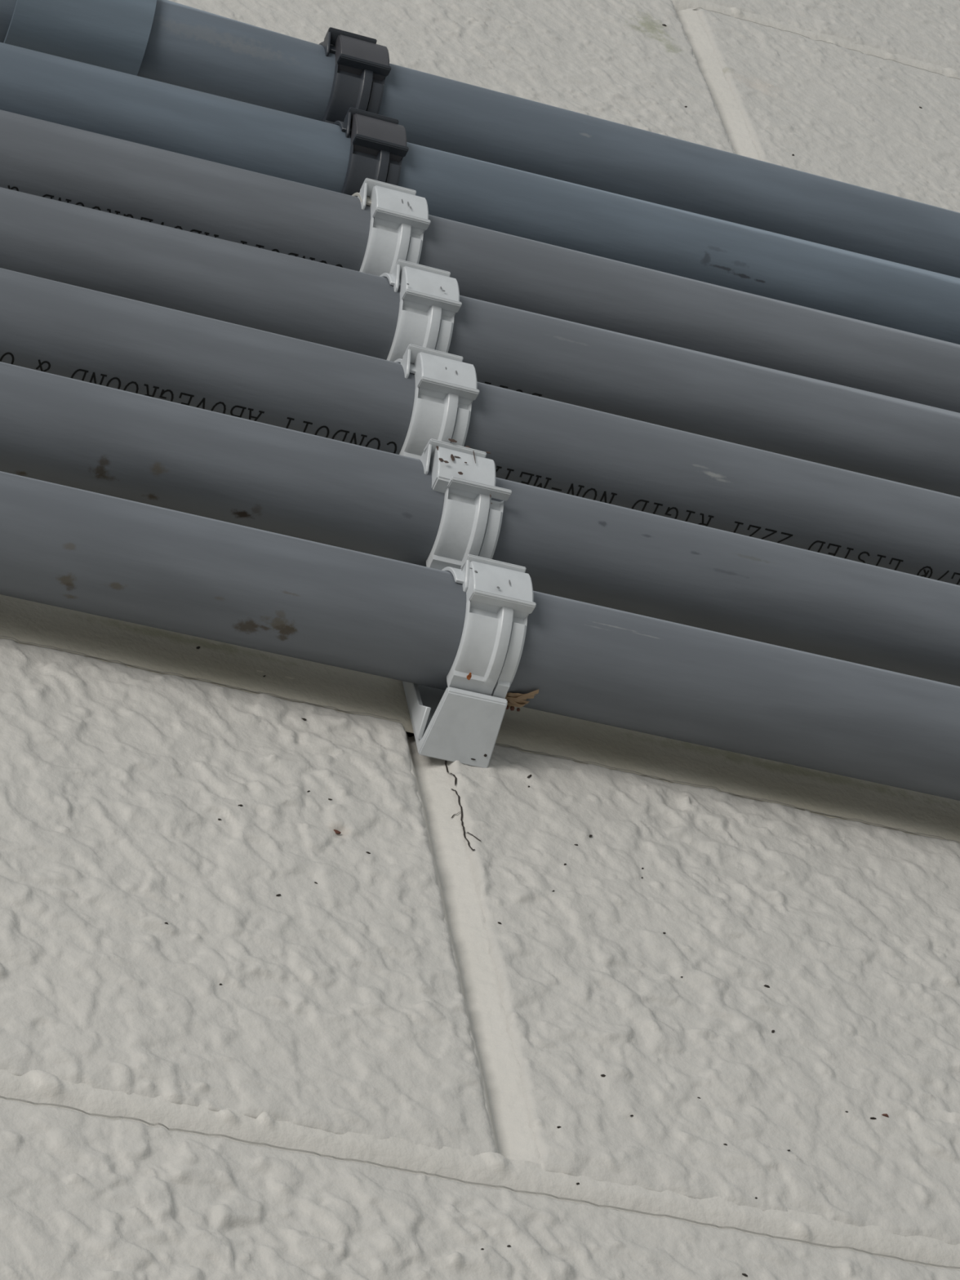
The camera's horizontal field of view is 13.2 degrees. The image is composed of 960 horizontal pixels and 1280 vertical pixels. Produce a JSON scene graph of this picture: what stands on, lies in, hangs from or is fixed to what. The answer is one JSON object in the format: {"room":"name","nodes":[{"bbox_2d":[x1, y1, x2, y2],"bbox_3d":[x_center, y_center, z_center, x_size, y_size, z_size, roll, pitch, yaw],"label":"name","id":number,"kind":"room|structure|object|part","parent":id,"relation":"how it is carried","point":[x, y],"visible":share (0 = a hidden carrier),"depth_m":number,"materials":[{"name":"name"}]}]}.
{"room":"utility room","nodes":[
{"label":"utility room","id":0,"kind":"room"},
{"bbox_2d":[0,0,959,1279],"bbox_3d":[0.026,0.306,0.880,3.241,3.950,0.115,13,-59,-17],"label":"wall","id":1,"kind":"structure","parent":0,"point":[290,989],"depth_m":1.12,"materials":[{"name":"beige paint"}]},
{"bbox_2d":[0,0,16,42],"bbox_3d":[-0.441,-0.297,1.395,0.632,0.083,0.034,13,-59,-17],"label":"conduit","id":2,"kind":"object","parent":1,"relation":"attached to","point":[6,6],"visible":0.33,"depth_m":1.45,"materials":[{"name":"grey plastic"}]},
{"bbox_2d":[319,26,391,124],"bbox_3d":[-0.051,-0.192,1.491,0.024,0.051,0.049,13,-59,-17],"label":"clip","id":3,"kind":"object","parent":1,"relation":"attached to","point":[362,68],"visible":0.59,"depth_m":1.48,"materials":[{"name":"grey plastic"}]},
{"bbox_3d":[-0.053,-0.200,1.500,0.018,0.020,0.034,13,-59,-17],"label":"arm","id":4,"kind":"part","parent":3,"relation":"part of","materials":[{"name":"grey plastic"}]},
{"bbox_2d":[332,106,408,195],"bbox_3d":[-0.043,-0.157,1.438,0.024,0.051,0.049,13,-59,-17],"label":"clip","id":5,"kind":"object","parent":1,"relation":"attached to","point":[378,148],"visible":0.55,"depth_m":1.43,"materials":[{"name":"grey plastic"}]},
{"bbox_3d":[-0.046,-0.166,1.447,0.018,0.020,0.034,13,-59,-17],"label":"arm","id":6,"kind":"part","parent":5,"relation":"part of","materials":[{"name":"grey plastic"}]},
{"bbox_2d":[351,177,431,275],"bbox_3d":[-0.035,-0.128,1.395,0.024,0.051,0.049,13,-59,-17],"label":"clip","id":7,"kind":"object","parent":1,"relation":"attached to","point":[399,218],"visible":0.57,"depth_m":1.38,"materials":[{"name":"grey plastic"}]},
{"bbox_3d":[-0.038,-0.136,1.403,0.018,0.020,0.034,13,-59,-17],"label":"arm","id":8,"kind":"part","parent":7,"relation":"part of","materials":[{"name":"plastic"}]},
{"bbox_2d":[379,259,462,361],"bbox_3d":[-0.025,-0.097,1.351,0.024,0.051,0.049,13,-59,-17],"label":"clip","id":9,"kind":"object","parent":1,"relation":"attached to","point":[429,303],"visible":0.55,"depth_m":1.34,"materials":[{"name":"grey plastic"}]},
{"bbox_3d":[-0.027,-0.105,1.360,0.018,0.020,0.034,13,-59,-17],"label":"arm","id":10,"kind":"part","parent":9,"relation":"part of","materials":[{"name":"grey plastic"}]},
{"bbox_2d":[394,343,479,459],"bbox_3d":[-0.019,-0.066,1.303,0.024,0.051,0.049,13,-59,-17],"label":"clip","id":11,"kind":"object","parent":1,"relation":"attached to","point":[446,390],"visible":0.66,"depth_m":1.29,"materials":[{"name":"grey plastic"}]},
{"bbox_3d":[-0.022,-0.074,1.312,0.018,0.020,0.034,13,-59,-17],"label":"arm","id":12,"kind":"part","parent":11,"relation":"part of","materials":[{"name":"grey plastic"}]},
{"bbox_2d":[419,438,511,569],"bbox_3d":[-0.010,-0.034,1.255,0.025,0.051,0.051,13,-59,-17],"label":"clip","id":13,"kind":"object","parent":1,"relation":"attached to","point":[470,523],"visible":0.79,"depth_m":1.24,"materials":[{"name":"grey plastic"}]},
{"bbox_2d":[402,554,536,768],"bbox_3d":[-0.003,0.001,1.204,0.024,0.051,0.049,13,-59,-17],"label":"clip","id":14,"kind":"object","parent":1,"relation":"attached to","point":[461,722],"visible":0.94,"depth_m":1.19,"materials":[{"name":"grey plastic"}]},
{"bbox_3d":[-0.005,-0.007,1.212,0.018,0.020,0.034,13,-59,-17],"label":"arm","id":15,"kind":"part","parent":14,"relation":"part of","materials":[{"name":"grey plastic"}]},
{"bbox_3d":[-0.008,0.013,1.211,0.021,0.051,0.020,13,-59,-17],"label":"wall plate","id":16,"kind":"part","parent":14,"relation":"part of","materials":[{"name":"grey plastic"}]},
{"bbox_2d":[466,672,471,679],"bbox_3d":[-0.003,0.010,1.188,0.001,0.001,0.002,13,-59,-17],"label":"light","id":17,"kind":"object","parent":14,"relation":"on","point":[468,674],"depth_m":1.19,"materials":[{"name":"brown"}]},
{"bbox_2d":[0,471,959,800],"bbox_3d":[-0.010,-0.003,1.204,1.440,0.040,0.034,13,-59,-17],"label":"conduit","id":18,"kind":"object","parent":1,"relation":"attached to","point":[62,546],"visible":1,"depth_m":1.19,"materials":[{"name":"grey plastic"}]},
{"bbox_2d":[505,689,538,711],"bbox_3d":[0.011,0.017,1.202,0.009,0.005,0.011,13,-59,-17],"label":"husk","id":19,"kind":"object","parent":18,"relation":"attached to","point":[514,700],"visible":1,"depth_m":1.20,"materials":[{"name":"beige plant"}]},
{"bbox_2d":[0,267,959,585],"bbox_3d":[-0.027,-0.070,1.304,1.440,0.043,0.034,13,-59,-17],"label":"conduit","id":20,"kind":"object","parent":1,"relation":"attached to","point":[51,326],"visible":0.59,"depth_m":1.30,"materials":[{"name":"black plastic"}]},
{"bbox_2d":[0,361,959,686],"bbox_3d":[-0.019,-0.037,1.256,1.440,0.039,0.034,13,-59,-17],"label":"conduit","id":21,"kind":"object","parent":1,"relation":"attached to","point":[55,428],"visible":0.81,"depth_m":1.25,"materials":[{"name":"grey plastic"}]},
{"bbox_2d":[0,186,959,497],"bbox_3d":[-0.035,-0.101,1.350,1.441,0.072,0.034,13,-59,-17],"label":"conduit","id":22,"kind":"object","parent":1,"relation":"attached to","point":[867,433],"visible":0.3,"depth_m":1.35,"materials":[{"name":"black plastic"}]},
{"bbox_2d":[0,109,959,413],"bbox_3d":[-0.043,-0.132,1.395,1.441,0.062,0.034,13,-59,-17],"label":"conduit","id":23,"kind":"object","parent":1,"relation":"attached to","point":[40,157],"visible":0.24,"depth_m":1.40,"materials":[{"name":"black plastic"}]},
{"bbox_2d":[0,42,959,344],"bbox_3d":[-0.050,-0.161,1.439,1.441,0.076,0.034,13,-59,-17],"label":"conduit","id":24,"kind":"object","parent":1,"relation":"attached to","point":[48,87],"visible":0.6,"depth_m":1.44,"materials":[{"name":"grey plastic"}]},
{"bbox_2d":[137,0,959,278],"bbox_3d":[0.233,-0.133,1.588,0.811,0.040,0.034,13,-59,-17],"label":"conduit","id":25,"kind":"object","parent":1,"relation":"attached to","point":[189,47],"visible":0.6,"depth_m":1.50,"materials":[{"name":"grey plastic"}]},
{"bbox_2d":[3,0,156,75],"bbox_3d":[-0.143,-0.218,1.470,0.050,0.045,0.041,13,-59,-17],"label":"coupling","id":26,"kind":"object","parent":25,"relation":"attached to","point":[111,34],"visible":0.62,"depth_m":1.45,"materials":[{"name":"grey plastic"}]}
]}

